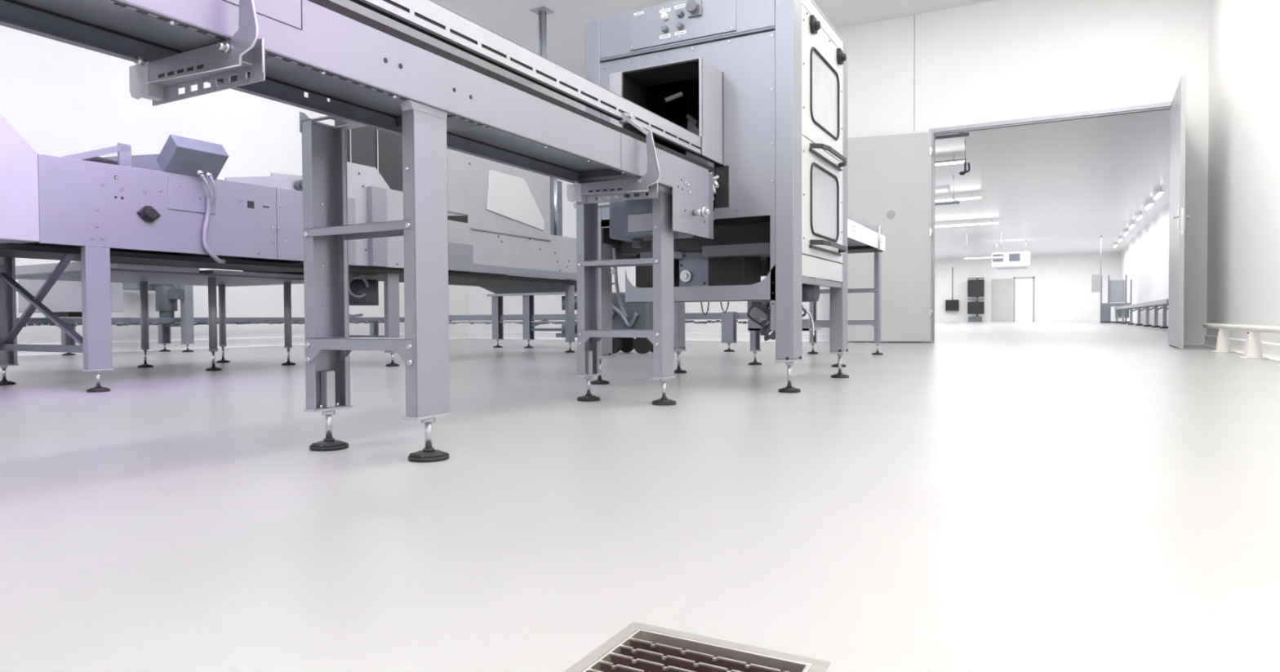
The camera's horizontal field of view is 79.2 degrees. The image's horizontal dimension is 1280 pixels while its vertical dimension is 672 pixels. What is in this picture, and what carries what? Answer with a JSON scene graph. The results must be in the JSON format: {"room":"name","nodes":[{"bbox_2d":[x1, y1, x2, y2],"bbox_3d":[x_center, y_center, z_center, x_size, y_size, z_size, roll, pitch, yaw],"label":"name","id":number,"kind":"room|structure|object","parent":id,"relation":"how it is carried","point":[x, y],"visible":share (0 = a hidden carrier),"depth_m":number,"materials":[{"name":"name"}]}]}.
{"room":"industrial hall","nodes":[
{"label":"industrial hall","id":0,"kind":"room"},
{"bbox_2d":[0,25,467,343],"bbox_3d":[-8.284,-2.413,9.122,0.250,5.350,18.350,0,1,28],"label":"wall","id":1,"kind":"structure","parent":0,"point":[64,99],"depth_m":11.03,"materials":[{"name":"white paint"}]},
{"bbox_2d":[17,331,468,355],"bbox_3d":[-8.135,0.187,9.108,0.055,0.150,18.350,0,1,28],"label":"baseboard","id":2,"kind":"structure","parent":1,"relation":"attached to","point":[124,345],"depth_m":11.80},
{"bbox_2d":[0,321,1279,671],"bbox_3d":[12.368,-0.177,30.251,16.800,0.300,75.600,0,1,28],"label":"floor","id":3,"kind":"structure","parent":0,"point":[983,496],"depth_m":1.74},
{"bbox_2d":[15,261,303,370],"bbox_3d":[-4.074,-0.149,6.893,1.803,0.876,2.100,0,1,28],"label":"conveyor","id":4,"kind":"object","parent":3,"relation":"on","point":[143,274],"visible":0.93,"depth_m":6.59,"materials":[{"name":"metal"}]},
{"bbox_2d":[15,261,199,274],"bbox_3d":[-4.341,-0.534,6.231,1.653,0.075,0.600,0,1,28],"label":"tray","id":5,"kind":"object","parent":4,"relation":"on","point":[118,268],"depth_m":5.90,"materials":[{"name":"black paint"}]},
{"bbox_2d":[199,269,303,278],"bbox_3d":[-3.850,-0.535,7.149,1.650,0.031,1.260,0,1,28],"label":"tray","id":6,"kind":"object","parent":4,"relation":"on","point":[212,273],"depth_m":6.49,"materials":[{"name":"metal"}]},
{"bbox_2d":[16,279,452,355],"bbox_3d":[-5.847,-0.305,11.980,1.692,0.980,8.365,0,1,20],"label":"conveyor","id":7,"kind":"object","parent":3,"relation":"on","point":[64,299],"visible":0.56,"depth_m":10.46,"materials":[{"name":"metal"}]},
{"bbox_2d":[122,282,180,290],"bbox_3d":[-6.851,-0.703,10.809,0.500,0.120,0.600,0,1,28],"label":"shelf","id":8,"kind":"object","parent":7,"relation":"attached to","point":[125,286],"depth_m":10.56,"materials":[{"name":"metal"}]},
{"bbox_2d":[0,113,577,392],"bbox_3d":[-3.362,-0.800,6.210,1.996,2.200,9.000,0,1,28],"label":"processing line","id":9,"kind":"object","parent":3,"relation":"on","point":[170,207],"visible":0.78,"depth_m":5.34,"materials":[{"name":"metal"}]},
{"bbox_2d":[486,169,544,230],"bbox_3d":[-1.350,-1.472,8.469,0.018,0.540,1.010,0,1,28],"label":"hood","id":10,"kind":"object","parent":9,"relation":"attached to","point":[514,201],"depth_m":8.43,"materials":[{"name":"metal"}]},
{"bbox_2d":[0,0,727,462],"bbox_3d":[-0.863,-0.336,2.440,0.849,1.413,5.910,0,1,28],"label":"conveyor","id":11,"kind":"object","parent":3,"relation":"on","point":[373,73],"visible":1,"depth_m":2.42,"materials":[{"name":"metal"}]},
{"bbox_2d":[448,282,766,351],"bbox_3d":[-1.053,-0.301,11.256,5.900,0.950,0.950,0,1,28],"label":"conveyor","id":12,"kind":"object","parent":3,"relation":"on","point":[729,321],"visible":0.66,"depth_m":11.22,"materials":[{"name":"metal"}]},
{"bbox_2d":[612,292,653,353],"bbox_3d":[-0.110,-0.162,9.483,0.680,0.740,0.588,0,1,28],"label":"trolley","id":13,"kind":"object","parent":3,"relation":"on","point":[640,315],"visible":0.6,"depth_m":9.25,"materials":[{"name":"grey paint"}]},
{"bbox_2d":[564,622,831,671],"bbox_3d":[0.029,0.539,0.855,0.274,0.283,0.350,0,1,28],"label":"floor drain","id":14,"kind":"object","parent":3,"relation":"in","point":[638,646],"visible":0.98,"depth_m":0.97,"materials":[{"name":"grey metal"}]},
{"bbox_2d":[584,0,848,392],"bbox_3d":[0.518,-0.851,5.038,1.464,2.310,1.579,0,1,28],"label":"machine","id":15,"kind":"object","parent":3,"relation":"on","point":[762,84],"visible":0.87,"depth_m":4.56,"materials":[{"name":"metal"}]},
{"bbox_2d":[609,57,723,164],"bbox_3d":[0.154,-1.234,4.498,0.585,0.584,0.300,0,1,28],"label":"hood","id":16,"kind":"object","parent":15,"relation":"attached to","point":[631,85],"depth_m":4.42,"materials":[{"name":"metal"}]},
{"bbox_2d":[748,211,884,367],"bbox_3d":[1.615,-0.464,7.363,0.990,1.420,3.580,0,1,28],"label":"conveyor","id":17,"kind":"object","parent":3,"relation":"on","point":[860,238],"visible":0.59,"depth_m":8.40,"materials":[{"name":"metal"}]},
{"bbox_2d":[967,277,984,321],"bbox_3d":[27.538,-2.956,63.473,1.200,3.600,0.800,0,1,28],"label":"storage rack","id":18,"kind":"object","parent":3,"relation":"on","point":[975,287],"visible":0.94,"depth_m":63.16,"materials":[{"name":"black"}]},
{"bbox_2d":[1091,235,1132,323],"bbox_3d":[28.623,-3.469,46.987,2.090,5.350,0.800,0,1,28],"label":"machine","id":19,"kind":"object","parent":3,"relation":"on","point":[1117,289],"visible":0.87,"depth_m":46.94,"materials":[{"name":"grey paint"}]},
{"bbox_2d":[1114,298,1168,328],"bbox_3d":[22.812,-0.972,35.241,0.719,0.950,24.700,0,1,28],"label":"rail","id":20,"kind":"object","parent":3,"relation":"on","point":[1155,304],"visible":0.92,"depth_m":30.65,"materials":[{"name":"metal"}]},
{"bbox_2d":[1202,323,1279,366],"bbox_3d":[5.068,0.099,5.854,0.200,0.323,9.300,0,1,28],"label":"rail","id":21,"kind":"object","parent":3,"relation":"on","point":[1253,349],"visible":1,"depth_m":7.53,"materials":[{"name":"white plastic"}]},
{"bbox_2d":[329,0,1170,258],"bbox_3d":[12.337,-5.775,30.126,16.800,0.200,75.600,0,1,28],"label":"ceiling","id":22,"kind":"structure","parent":0,"point":[1058,187],"depth_m":24.47,"materials":[{"name":"white paint"}]},
{"bbox_2d":[529,5,554,58],"bbox_3d":[-1.564,-4.675,12.389,0.280,1.050,0.280,0,1,28],"label":"post","id":23,"kind":"object","parent":22,"relation":"hanging from","point":[541,11],"visible":0.71,"depth_m":12.37,"materials":[{"name":"metal"}]},
{"bbox_2d":[934,174,959,205],"bbox_3d":[9.867,-5.108,27.750,3.000,1.000,0.550,0,1,28],"label":"rail","id":24,"kind":"object","parent":22,"relation":"hanging from","point":[944,186],"visible":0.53,"depth_m":27.08,"materials":[{"name":"metal"}]},
{"bbox_2d":[934,155,967,165],"bbox_3d":[8.325,-5.396,24.342,3.600,0.255,0.200,0,1,28],"label":"ceiling light","id":25,"kind":"object","parent":22,"relation":"hanging from","point":[953,161],"visible":0.29,"depth_m":23.66,"materials":[{"name":"white plastic"}]},
{"bbox_2d":[935,132,968,139],"bbox_3d":[6.599,-5.085,19.288,3.000,0.630,0.550,0,1,28],"label":"rail","id":26,"kind":"object","parent":22,"relation":"hanging from","point":[960,134],"visible":0.2,"depth_m":18.52,"materials":[{"name":"metal"}]},
{"bbox_2d":[934,192,982,201],"bbox_3d":[11.930,-5.576,31.485,3.600,0.255,0.200,0,1,28],"label":"ceiling light","id":27,"kind":"object","parent":22,"relation":"hanging from","point":[971,197],"visible":0.42,"depth_m":30.95,"materials":[{"name":"white plastic"}]},
{"bbox_2d":[959,140,970,175],"bbox_3d":[9.088,-4.987,21.672,0.298,0.960,0.060,0,1,28],"label":"hook","id":28,"kind":"object","parent":22,"relation":"hanging from","point":[965,171],"visible":1,"depth_m":21.65,"materials":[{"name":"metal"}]},
{"bbox_2d":[934,221,999,226],"bbox_3d":[16.508,-5.788,39.806,3.600,0.255,0.200,0,1,28],"label":"ceiling light","id":29,"kind":"object","parent":22,"relation":"hanging from","point":[991,222],"visible":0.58,"depth_m":39.60,"materials":[{"name":"white plastic"}]},
{"bbox_2d":[964,228,1003,259],"bbox_3d":[19.492,-5.198,43.896,2.000,1.650,0.800,0,1,28],"label":"pendant lamp","id":30,"kind":"object","parent":22,"relation":"hanging from","point":[1001,256],"visible":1,"depth_m":43.60,"materials":[{"name":"silver metal"}]},
{"bbox_2d":[991,239,1030,269],"bbox_3d":[23.939,-5.259,49.965,2.200,1.850,1.100,0,1,28],"label":"air conditioning unit","id":31,"kind":"object","parent":22,"relation":"hanging from","point":[1017,260],"visible":0.97,"depth_m":49.55,"materials":[{"name":"metal"}]},
{"bbox_2d":[992,253,1003,261],"bbox_3d":[23.084,-5.033,49.896,0.620,0.450,0.040,0,1,28],"label":"fan grille","id":32,"kind":"object","parent":31,"relation":"attached to","point":[993,255],"depth_m":49.90,"materials":[{"name":"metal"}]},
{"bbox_2d":[1008,253,1019,261],"bbox_3d":[23.921,-5.027,49.447,0.620,0.450,0.040,0,1,28],"label":"fan grille","id":33,"kind":"object","parent":31,"relation":"attached to","point":[1012,256],"depth_m":49.46,"materials":[{"name":"metal"}]},
{"bbox_2d":[1122,228,1129,235],"bbox_3d":[27.916,-5.957,44.465,0.200,0.255,1.800,0,1,28],"label":"ceiling light","id":34,"kind":"object","parent":22,"relation":"hanging from","point":[1126,232],"visible":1,"depth_m":44.21,"materials":[{"name":"white plastic"}]},
{"bbox_2d":[1128,221,1136,228],"bbox_3d":[25.978,-5.865,40.853,0.200,0.255,1.800,0,1,28],"label":"ceiling light","id":35,"kind":"object","parent":22,"relation":"hanging from","point":[1133,224],"visible":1,"depth_m":40.36,"materials":[{"name":"white plastic"}]},
{"bbox_2d":[1135,211,1143,220],"bbox_3d":[24.087,-5.775,37.329,0.200,0.255,1.800,0,1,28],"label":"ceiling light","id":36,"kind":"object","parent":22,"relation":"hanging from","point":[1140,216],"visible":1,"depth_m":36.91,"materials":[{"name":"white plastic"}]},
{"bbox_2d":[1144,199,1154,209],"bbox_3d":[22.008,-5.677,33.453,0.200,0.255,1.800,0,1,28],"label":"ceiling light","id":37,"kind":"object","parent":22,"relation":"hanging from","point":[1148,205],"visible":1,"depth_m":33.17,"materials":[{"name":"white plastic"}]},
{"bbox_2d":[1153,186,1164,199],"bbox_3d":[20.353,-5.598,30.370,0.200,0.255,1.800,0,1,28],"label":"ceiling light","id":38,"kind":"object","parent":22,"relation":"hanging from","point":[1159,193],"visible":1,"depth_m":30.08,"materials":[{"name":"white plastic"}]},
{"bbox_2d":[467,0,1209,342],"bbox_3d":[2.092,-2.582,14.057,13.870,5.350,0.160,0,1,28],"label":"wall","id":39,"kind":"structure","parent":0,"point":[993,60],"depth_m":11.90,"materials":[{"name":"white paint"}]},
{"bbox_2d":[467,331,1205,345],"bbox_3d":[2.056,0.020,14.020,13.370,0.150,0.055,0,1,28],"label":"baseboard","id":40,"kind":"structure","parent":39,"relation":"attached to","point":[1188,340],"depth_m":14.39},
{"bbox_2d":[847,131,933,342],"bbox_3d":[3.966,-1.598,12.746,1.603,3.380,0.063,0,1,18],"label":"door","id":41,"kind":"structure","parent":39,"relation":"in","point":[889,176],"depth_m":12.67,"materials":[{"name":"grey paint"}]},
{"bbox_2d":[913,14,915,131],"bbox_3d":[4.479,-4.294,12.637,0.020,1.890,0.008,0,1,28],"label":"trim","id":42,"kind":"structure","parent":39,"relation":"attached to","point":[913,15],"depth_m":12.63,"materials":[{"name":"grey metal"}]},
{"bbox_2d":[928,101,1172,345],"bbox_3d":[6.208,-1.611,11.873,3.330,3.460,0.220,0,1,28],"label":"trim","id":43,"kind":"structure","parent":39,"relation":"attached to","point":[1162,104],"depth_m":12.16,"materials":[{"name":"metal"}]},
{"bbox_2d":[933,106,1170,134],"bbox_3d":[6.165,-3.267,11.772,3.230,0.025,0.025,0,1,28],"label":"trim","id":44,"kind":"structure","parent":39,"relation":"attached to","point":[1166,107],"depth_m":11.69,"materials":[{"name":"grey metal"}]},
{"bbox_2d":[1168,75,1189,348],"bbox_3d":[7.150,-1.554,10.321,0.162,3.395,1.608,0,1,30],"label":"door","id":45,"kind":"structure","parent":39,"relation":"in","point":[1177,215],"depth_m":9.92,"materials":[{"name":"metal"}]},
{"bbox_2d":[934,251,1120,321],"bbox_3d":[29.772,-3.845,63.501,16.400,5.350,0.200,0,1,28],"label":"wall","id":46,"kind":"structure","parent":0,"point":[1063,292],"depth_m":61.87,"materials":[{"name":"white paint"}]},
{"bbox_2d":[945,266,959,310],"bbox_3d":[26.237,-3.959,65.054,1.000,3.650,0.400,0,1,28],"label":"switch box","id":47,"kind":"object","parent":46,"relation":"attached to","point":[950,304],"visible":1,"depth_m":64.96,"materials":[{"name":"black plastic"}]},
{"bbox_2d":[991,278,1013,321],"bbox_3d":[29.701,-2.916,63.381,1.600,3.500,0.080,0,1,28],"label":"door","id":48,"kind":"structure","parent":46,"relation":"in","point":[1002,290],"depth_m":63.35,"materials":[{"name":"grey paint"}]},
{"bbox_2d":[1014,278,1032,321],"bbox_3d":[31.077,-2.908,62.666,1.300,3.500,0.060,0,1,28],"label":"door","id":49,"kind":"structure","parent":46,"relation":"in","point":[1023,286],"depth_m":62.64,"materials":[{"name":"white"}]},
{"bbox_2d":[1013,276,1034,321],"bbox_3d":[31.072,-2.958,62.656,1.500,3.600,0.100,0,1,28],"label":"trim","id":50,"kind":"structure","parent":46,"relation":"attached to","point":[1033,277],"depth_m":62.32,"materials":[{"name":"grey metal"}]},
{"bbox_2d":[1120,204,1169,324],"bbox_3d":[23.689,-3.164,34.607,0.200,5.350,56.490,0,1,28],"label":"wall","id":51,"kind":"structure","parent":0,"point":[1144,260],"depth_m":41.15,"materials":[{"name":"white paint"}]},
{"bbox_2d":[1206,0,1279,343],"bbox_3d":[3.719,-2.337,2.685,0.250,5.350,18.350,0,1,28],"label":"wall","id":52,"kind":"structure","parent":0,"point":[1243,268],"depth_m":8.77,"materials":[{"name":"white paint"}]},
{"bbox_2d":[1202,334,1279,360],"bbox_3d":[3.599,0.262,2.815,0.055,0.150,18.350,0,1,28],"label":"baseboard","id":53,"kind":"structure","parent":52,"relation":"attached to","point":[1270,350],"depth_m":8.62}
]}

